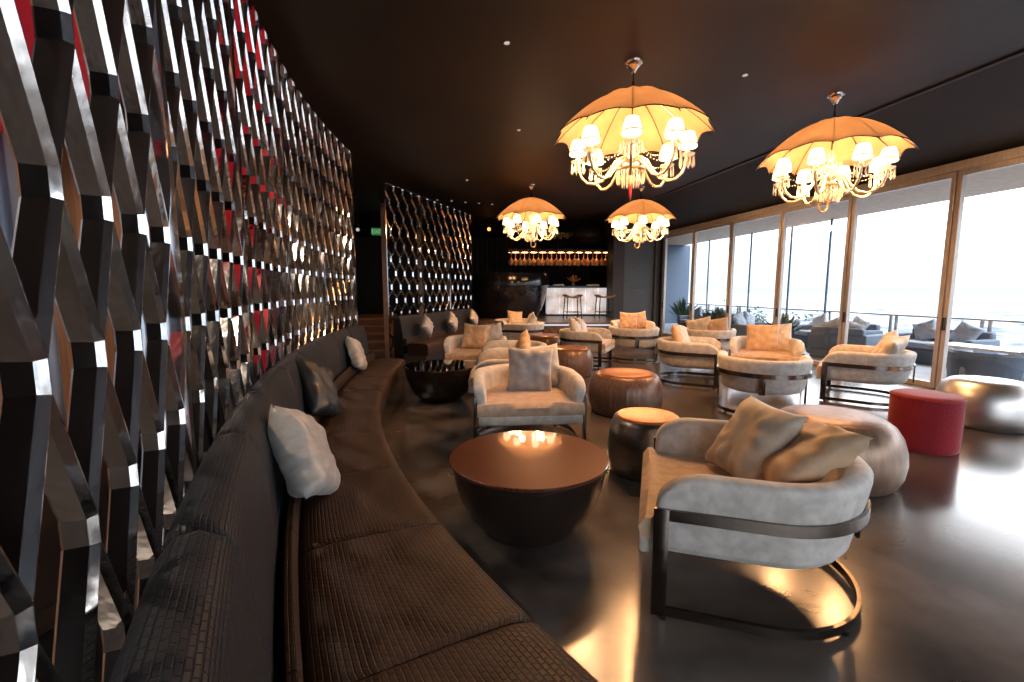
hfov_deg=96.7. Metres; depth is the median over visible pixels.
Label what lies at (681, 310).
potted plant
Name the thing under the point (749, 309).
potted plant
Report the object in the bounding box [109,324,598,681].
banquette
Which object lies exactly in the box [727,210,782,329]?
window
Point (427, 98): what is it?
ceiling
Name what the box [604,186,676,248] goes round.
chandelier
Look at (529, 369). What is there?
cushion
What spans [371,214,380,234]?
exit sign
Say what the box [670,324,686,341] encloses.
cushion
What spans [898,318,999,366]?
sofa
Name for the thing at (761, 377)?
tub chair
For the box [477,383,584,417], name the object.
seat cushion
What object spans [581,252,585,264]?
glass
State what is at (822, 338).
sofa
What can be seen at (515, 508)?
table base
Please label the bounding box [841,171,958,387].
window
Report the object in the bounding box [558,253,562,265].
glass
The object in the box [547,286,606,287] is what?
countertop
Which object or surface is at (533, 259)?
glass
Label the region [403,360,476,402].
table
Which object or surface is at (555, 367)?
cushion
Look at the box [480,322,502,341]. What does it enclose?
cushion
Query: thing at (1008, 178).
ceiling
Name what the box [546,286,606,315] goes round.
bar counter
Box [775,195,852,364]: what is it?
window
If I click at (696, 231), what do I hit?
window
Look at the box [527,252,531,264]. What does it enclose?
glass
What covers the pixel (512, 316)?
cushion
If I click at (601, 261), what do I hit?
glass
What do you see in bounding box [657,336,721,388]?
tub chair
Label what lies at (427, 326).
cushion
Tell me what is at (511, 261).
glass
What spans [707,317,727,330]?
cushion
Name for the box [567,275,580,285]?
flower arrangement
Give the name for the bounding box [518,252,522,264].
glass
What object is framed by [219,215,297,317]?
wall
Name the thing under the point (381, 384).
seat cushion
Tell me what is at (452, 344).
tub chair
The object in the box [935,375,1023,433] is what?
stool
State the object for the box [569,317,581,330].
cushion
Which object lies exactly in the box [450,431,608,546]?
table
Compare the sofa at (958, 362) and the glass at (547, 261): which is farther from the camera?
the glass at (547, 261)
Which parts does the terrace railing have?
handrail, post, post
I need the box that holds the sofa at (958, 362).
[947,347,1023,381]
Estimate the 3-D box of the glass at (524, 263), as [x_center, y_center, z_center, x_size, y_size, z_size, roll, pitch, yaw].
[0.472,-3.092,17.152,0.200,0.490,0.195,-1,7,-10]
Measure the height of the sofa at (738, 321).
0.980 m
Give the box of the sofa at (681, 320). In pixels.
[677,306,735,326]
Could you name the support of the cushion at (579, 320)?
on the tub chair at (598, 340)
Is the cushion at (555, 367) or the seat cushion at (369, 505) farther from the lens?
the cushion at (555, 367)
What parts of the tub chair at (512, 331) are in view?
metal frame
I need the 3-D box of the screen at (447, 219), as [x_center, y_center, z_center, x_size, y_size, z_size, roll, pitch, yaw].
[-1.997,-1.668,11.823,0.120,3.830,4.469,2,7,19]
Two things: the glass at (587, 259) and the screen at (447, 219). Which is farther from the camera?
the glass at (587, 259)
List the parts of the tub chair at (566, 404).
metal frame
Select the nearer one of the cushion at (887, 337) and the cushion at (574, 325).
the cushion at (887, 337)
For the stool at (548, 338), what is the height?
0.510 m
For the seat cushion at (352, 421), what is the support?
on the banquette at (251, 580)
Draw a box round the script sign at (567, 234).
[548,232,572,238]
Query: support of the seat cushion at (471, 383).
on the tub chair at (488, 357)
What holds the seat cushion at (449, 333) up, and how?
on the banquette at (411, 344)
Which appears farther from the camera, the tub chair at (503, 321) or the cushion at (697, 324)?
the tub chair at (503, 321)
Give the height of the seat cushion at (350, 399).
0.270 m
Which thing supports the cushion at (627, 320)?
on the tub chair at (615, 323)
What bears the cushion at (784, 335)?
on the tub chair at (737, 344)
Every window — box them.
[661,230,693,335]
[690,221,731,319]
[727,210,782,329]
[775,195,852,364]
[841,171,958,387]
[936,157,1023,386]
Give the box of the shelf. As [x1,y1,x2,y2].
[508,249,606,251]
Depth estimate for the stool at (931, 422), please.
4.42 m
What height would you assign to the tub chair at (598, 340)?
0.731 m
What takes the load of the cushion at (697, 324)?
on the tub chair at (724, 337)
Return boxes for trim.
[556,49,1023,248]
[652,231,660,326]
[664,146,1023,235]
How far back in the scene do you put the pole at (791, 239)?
14.64 m
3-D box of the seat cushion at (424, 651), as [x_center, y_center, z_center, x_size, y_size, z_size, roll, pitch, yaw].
[-0.018,1.143,1.141,0.868,0.270,0.814,-4,8,-31]
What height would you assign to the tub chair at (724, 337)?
0.731 m
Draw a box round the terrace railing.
[686,303,1023,331]
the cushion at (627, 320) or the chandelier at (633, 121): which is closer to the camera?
the chandelier at (633, 121)
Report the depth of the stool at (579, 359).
8.23 m
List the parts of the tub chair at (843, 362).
seat, metal frame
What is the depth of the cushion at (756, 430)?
2.50 m
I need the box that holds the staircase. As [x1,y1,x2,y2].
[358,314,396,356]
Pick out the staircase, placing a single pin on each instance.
(373, 324)
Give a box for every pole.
[705,240,709,311]
[746,233,752,311]
[785,226,793,312]
[824,219,832,312]
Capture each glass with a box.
[508,252,513,264]
[513,253,517,265]
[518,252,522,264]
[522,253,526,265]
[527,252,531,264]
[531,253,535,265]
[536,252,540,264]
[540,253,544,265]
[545,252,549,264]
[549,253,553,265]
[554,252,558,264]
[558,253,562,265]
[563,252,567,264]
[568,253,571,265]
[572,252,576,264]
[576,253,580,265]
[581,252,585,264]
[585,253,589,265]
[590,252,594,264]
[594,253,598,265]
[599,252,603,264]
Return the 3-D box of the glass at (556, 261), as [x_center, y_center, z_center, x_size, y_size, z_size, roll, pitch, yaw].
[1.665,-3.076,17.009,0.200,0.490,0.195,-1,7,-10]
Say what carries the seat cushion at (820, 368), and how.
on the tub chair at (843, 362)
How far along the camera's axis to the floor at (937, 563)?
2.56 m
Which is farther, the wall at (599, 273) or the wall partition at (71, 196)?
the wall at (599, 273)
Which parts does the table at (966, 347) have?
leg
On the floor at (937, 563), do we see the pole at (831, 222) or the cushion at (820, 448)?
the pole at (831, 222)
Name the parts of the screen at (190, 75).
honeycomb panel, screen frame, honeycomb panel, screen frame, honeycomb panel, screen frame, screen frame, honeycomb panel, screen frame, honeycomb panel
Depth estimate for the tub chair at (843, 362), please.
6.32 m
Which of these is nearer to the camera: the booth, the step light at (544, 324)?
the step light at (544, 324)
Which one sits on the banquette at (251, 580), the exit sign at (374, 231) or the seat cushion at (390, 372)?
the seat cushion at (390, 372)
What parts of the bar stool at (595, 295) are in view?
saddle seat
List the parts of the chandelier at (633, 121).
lamp shade, lamp shade, lamp shade, arm, arm, arm, umbrella handle, skirt plate, glass stem, arm, lamp shade, arm, arm, arm, lamp shade, lamp shade, lamp shade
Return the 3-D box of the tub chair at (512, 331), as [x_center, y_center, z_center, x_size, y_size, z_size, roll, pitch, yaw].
[0.300,-0.133,12.038,1.112,0.731,1.120,2,7,16]
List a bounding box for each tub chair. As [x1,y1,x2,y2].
[443,334,506,363]
[468,348,508,415]
[473,363,586,439]
[482,340,546,351]
[495,318,526,325]
[501,321,544,339]
[559,327,614,367]
[607,326,659,360]
[610,320,654,348]
[638,417,873,640]
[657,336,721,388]
[685,327,736,350]
[715,350,812,412]
[728,336,804,360]
[816,344,916,405]
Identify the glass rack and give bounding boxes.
[508,219,606,252]
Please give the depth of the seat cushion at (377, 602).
1.62 m
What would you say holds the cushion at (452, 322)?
on the banquette at (411, 344)
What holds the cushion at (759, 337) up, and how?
on the tub chair at (737, 344)
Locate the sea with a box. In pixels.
[669,293,1023,354]
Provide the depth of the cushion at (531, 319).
11.53 m
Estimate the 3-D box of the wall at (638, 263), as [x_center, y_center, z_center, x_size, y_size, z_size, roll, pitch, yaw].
[4.386,-2.265,16.164,1.140,4.030,0.515,-1,7,-10]
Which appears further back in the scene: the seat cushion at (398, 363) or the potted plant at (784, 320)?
the potted plant at (784, 320)
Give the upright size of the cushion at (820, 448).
0.371 m
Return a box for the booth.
[472,273,548,318]
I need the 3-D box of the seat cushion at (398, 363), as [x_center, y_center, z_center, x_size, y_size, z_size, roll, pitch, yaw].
[-1.989,0.459,7.124,0.518,0.270,0.814,0,7,-4]
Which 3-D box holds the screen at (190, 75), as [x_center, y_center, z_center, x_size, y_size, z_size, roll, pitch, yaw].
[-1.849,-0.758,3.858,0.619,3.830,7.732,-2,7,-16]
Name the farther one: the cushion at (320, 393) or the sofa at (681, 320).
the sofa at (681, 320)
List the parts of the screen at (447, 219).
screen frame, honeycomb panel, screen frame, honeycomb panel, screen frame, honeycomb panel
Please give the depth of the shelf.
16.89 m
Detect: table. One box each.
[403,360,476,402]
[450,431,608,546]
[928,342,1023,354]
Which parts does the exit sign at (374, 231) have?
lit panel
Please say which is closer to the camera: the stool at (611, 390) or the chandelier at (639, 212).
the stool at (611, 390)
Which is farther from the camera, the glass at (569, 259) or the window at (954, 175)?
the glass at (569, 259)
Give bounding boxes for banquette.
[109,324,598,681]
[394,308,478,363]
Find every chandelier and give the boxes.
[495,184,565,247]
[554,58,715,199]
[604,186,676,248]
[755,92,919,212]
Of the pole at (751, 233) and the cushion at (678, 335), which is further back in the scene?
the pole at (751, 233)
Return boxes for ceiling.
[195,0,1023,238]
[668,164,1023,244]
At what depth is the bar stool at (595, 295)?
15.40 m
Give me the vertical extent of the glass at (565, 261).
0.490 m
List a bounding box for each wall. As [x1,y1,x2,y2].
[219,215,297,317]
[299,236,458,320]
[592,234,664,334]
[623,223,654,320]
[665,245,690,323]
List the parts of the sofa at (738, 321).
armrest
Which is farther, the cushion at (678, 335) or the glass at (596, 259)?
the glass at (596, 259)
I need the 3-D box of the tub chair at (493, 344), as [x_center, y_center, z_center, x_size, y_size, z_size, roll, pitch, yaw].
[0.010,0.401,7.361,1.112,0.731,1.120,-1,7,-5]
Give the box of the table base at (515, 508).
[453,471,605,546]
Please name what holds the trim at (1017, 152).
attached to the wall at (599, 273)
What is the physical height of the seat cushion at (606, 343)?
0.130 m
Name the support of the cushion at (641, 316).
on the tub chair at (615, 323)
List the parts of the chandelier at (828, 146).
lamp shade, lamp shade, arm, arm, lamp shade, arm, lamp shade, arm, umbrella handle, glass stem, skirt plate, lamp shade, arm, arm, arm, lamp shade, lamp shade, lamp shade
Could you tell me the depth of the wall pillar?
15.79 m
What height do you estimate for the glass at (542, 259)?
0.490 m
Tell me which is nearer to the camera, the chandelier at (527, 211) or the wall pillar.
the chandelier at (527, 211)
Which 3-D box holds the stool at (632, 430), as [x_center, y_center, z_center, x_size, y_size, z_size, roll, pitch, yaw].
[1.182,0.896,4.008,0.670,0.510,0.670,-1,7,-10]
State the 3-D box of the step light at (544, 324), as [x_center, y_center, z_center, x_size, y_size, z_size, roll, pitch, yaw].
[2.344,-0.478,13.650,3.150,0.050,0.026,0,7,1]
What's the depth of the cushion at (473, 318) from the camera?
12.88 m
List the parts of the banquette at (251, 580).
backrest, backrest, backrest, backrest, backrest, backrest, backrest, backrest, backrest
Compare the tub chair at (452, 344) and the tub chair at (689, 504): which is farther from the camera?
the tub chair at (452, 344)
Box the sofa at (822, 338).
[806,317,883,357]
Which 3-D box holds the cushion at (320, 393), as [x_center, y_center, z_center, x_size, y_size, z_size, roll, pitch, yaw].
[-1.697,0.427,4.011,0.311,0.652,0.684,0,7,2]
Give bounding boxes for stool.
[530,333,559,345]
[557,345,593,376]
[563,294,582,318]
[588,368,663,416]
[594,294,614,318]
[607,407,679,482]
[780,404,908,496]
[887,388,967,455]
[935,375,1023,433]
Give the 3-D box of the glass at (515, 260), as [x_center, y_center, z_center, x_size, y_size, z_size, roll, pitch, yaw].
[0.132,-3.092,17.147,0.200,0.490,0.195,-1,7,-10]
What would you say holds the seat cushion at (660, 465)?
on the tub chair at (689, 504)
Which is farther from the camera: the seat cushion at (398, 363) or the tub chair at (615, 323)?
the tub chair at (615, 323)
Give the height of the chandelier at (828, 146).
1.552 m
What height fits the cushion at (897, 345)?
0.509 m
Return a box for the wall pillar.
[606,212,624,318]
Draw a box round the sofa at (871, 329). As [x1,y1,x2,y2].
[791,312,882,347]
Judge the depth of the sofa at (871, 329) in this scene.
12.63 m
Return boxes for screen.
[0,0,357,681]
[380,181,471,357]
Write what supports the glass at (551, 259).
hanging from the glass rack
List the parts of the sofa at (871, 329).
armrest, backrest, armrest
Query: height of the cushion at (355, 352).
0.553 m
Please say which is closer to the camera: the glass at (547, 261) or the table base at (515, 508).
the table base at (515, 508)
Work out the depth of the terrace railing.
11.47 m
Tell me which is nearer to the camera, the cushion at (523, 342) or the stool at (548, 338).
the cushion at (523, 342)
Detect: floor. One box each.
[38,321,1023,681]
[424,308,619,334]
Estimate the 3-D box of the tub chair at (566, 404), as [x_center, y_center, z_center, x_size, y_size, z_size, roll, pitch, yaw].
[0.141,0.681,4.912,1.120,0.731,1.112,-1,7,-5]
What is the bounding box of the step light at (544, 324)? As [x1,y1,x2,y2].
[544,324,610,325]
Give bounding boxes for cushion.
[267,404,340,498]
[295,356,341,416]
[298,468,440,560]
[298,524,531,681]
[320,408,384,435]
[326,432,400,473]
[338,377,388,409]
[338,390,383,417]
[345,336,366,369]
[351,366,396,394]
[358,622,598,681]
[367,358,405,382]
[407,337,446,355]
[421,314,433,337]
[439,331,463,336]
[445,347,481,359]
[447,311,457,331]
[460,323,490,348]
[468,365,476,386]
[469,309,477,324]
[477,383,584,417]
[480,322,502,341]
[507,310,521,322]
[507,347,552,390]
[515,329,530,348]
[525,313,536,323]
[529,343,559,386]
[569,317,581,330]
[574,317,587,331]
[602,339,614,348]
[619,312,637,328]
[637,311,646,328]
[638,447,817,538]
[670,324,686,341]
[676,324,690,341]
[685,316,710,329]
[705,395,808,479]
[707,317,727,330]
[731,348,799,360]
[745,323,779,351]
[759,323,791,350]
[761,421,873,482]
[816,359,823,373]
[871,330,898,352]
[877,335,909,353]
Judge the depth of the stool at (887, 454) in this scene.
3.52 m
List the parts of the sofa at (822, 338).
armrest, backrest, armrest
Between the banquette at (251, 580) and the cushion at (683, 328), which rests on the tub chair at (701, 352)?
the cushion at (683, 328)
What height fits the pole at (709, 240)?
3.620 m
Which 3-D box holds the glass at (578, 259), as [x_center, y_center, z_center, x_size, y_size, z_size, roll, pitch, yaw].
[2.512,-3.096,17.180,0.200,0.490,0.195,-1,7,-10]
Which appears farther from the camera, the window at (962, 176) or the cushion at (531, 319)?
the cushion at (531, 319)
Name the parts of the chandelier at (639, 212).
lamp shade, lamp shade, arm, arm, glass stem, lamp shade, arm, lamp shade, arm, lamp shade, lamp shade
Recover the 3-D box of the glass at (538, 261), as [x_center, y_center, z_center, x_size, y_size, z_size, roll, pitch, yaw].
[0.985,-3.075,17.000,0.200,0.490,0.195,-1,7,-10]
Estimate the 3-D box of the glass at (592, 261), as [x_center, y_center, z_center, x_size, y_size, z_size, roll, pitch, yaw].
[3.024,-3.078,17.028,0.200,0.490,0.195,-1,7,-10]
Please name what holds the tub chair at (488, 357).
on the floor at (937, 563)
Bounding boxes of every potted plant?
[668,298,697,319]
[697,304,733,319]
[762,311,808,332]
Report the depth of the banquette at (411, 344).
9.98 m
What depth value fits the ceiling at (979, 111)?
6.67 m
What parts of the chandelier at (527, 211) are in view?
lamp shade, lamp shade, arm, arm, glass stem, arm, lamp shade, arm, lamp shade, lamp shade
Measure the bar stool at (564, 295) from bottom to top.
0.816 m
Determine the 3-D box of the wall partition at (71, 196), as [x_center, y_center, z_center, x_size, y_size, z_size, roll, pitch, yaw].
[-4.954,-0.784,3.336,0.100,4.000,10.500,-1,7,-10]
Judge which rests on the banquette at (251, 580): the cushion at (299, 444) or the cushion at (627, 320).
the cushion at (299, 444)
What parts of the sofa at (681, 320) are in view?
armrest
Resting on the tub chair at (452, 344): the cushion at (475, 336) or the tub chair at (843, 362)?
the cushion at (475, 336)
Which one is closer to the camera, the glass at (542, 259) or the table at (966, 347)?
the table at (966, 347)
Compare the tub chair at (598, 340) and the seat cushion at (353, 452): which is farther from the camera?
the tub chair at (598, 340)
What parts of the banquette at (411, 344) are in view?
backrest, backrest, backrest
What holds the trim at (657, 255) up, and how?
attached to the wall at (599, 273)
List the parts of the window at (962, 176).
handle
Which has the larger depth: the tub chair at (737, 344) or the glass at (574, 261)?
the glass at (574, 261)
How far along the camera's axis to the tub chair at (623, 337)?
10.09 m
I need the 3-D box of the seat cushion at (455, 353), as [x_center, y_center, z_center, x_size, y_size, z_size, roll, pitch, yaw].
[-0.646,0.210,8.289,1.040,0.130,0.980,0,7,-2]
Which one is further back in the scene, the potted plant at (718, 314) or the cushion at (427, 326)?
the potted plant at (718, 314)
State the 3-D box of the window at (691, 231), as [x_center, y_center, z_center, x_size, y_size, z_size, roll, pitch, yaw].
[5.421,-1.807,14.934,0.120,3.400,1.765,-1,7,-10]
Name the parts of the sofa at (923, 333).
armrest, backrest, armrest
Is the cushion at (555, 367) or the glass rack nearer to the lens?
the cushion at (555, 367)
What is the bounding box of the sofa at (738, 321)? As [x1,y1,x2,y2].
[731,311,772,335]
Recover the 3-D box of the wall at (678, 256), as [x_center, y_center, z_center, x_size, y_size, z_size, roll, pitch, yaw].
[6.403,-2.597,20.964,3.700,3.600,0.200,-1,7,-10]
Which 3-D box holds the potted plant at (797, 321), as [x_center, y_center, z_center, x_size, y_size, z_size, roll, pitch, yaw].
[8.785,-0.521,14.074,0.529,1.079,1.779,-1,7,-10]
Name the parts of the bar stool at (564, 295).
saddle seat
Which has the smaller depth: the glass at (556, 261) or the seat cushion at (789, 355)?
the seat cushion at (789, 355)
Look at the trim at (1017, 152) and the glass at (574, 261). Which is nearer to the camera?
the trim at (1017, 152)

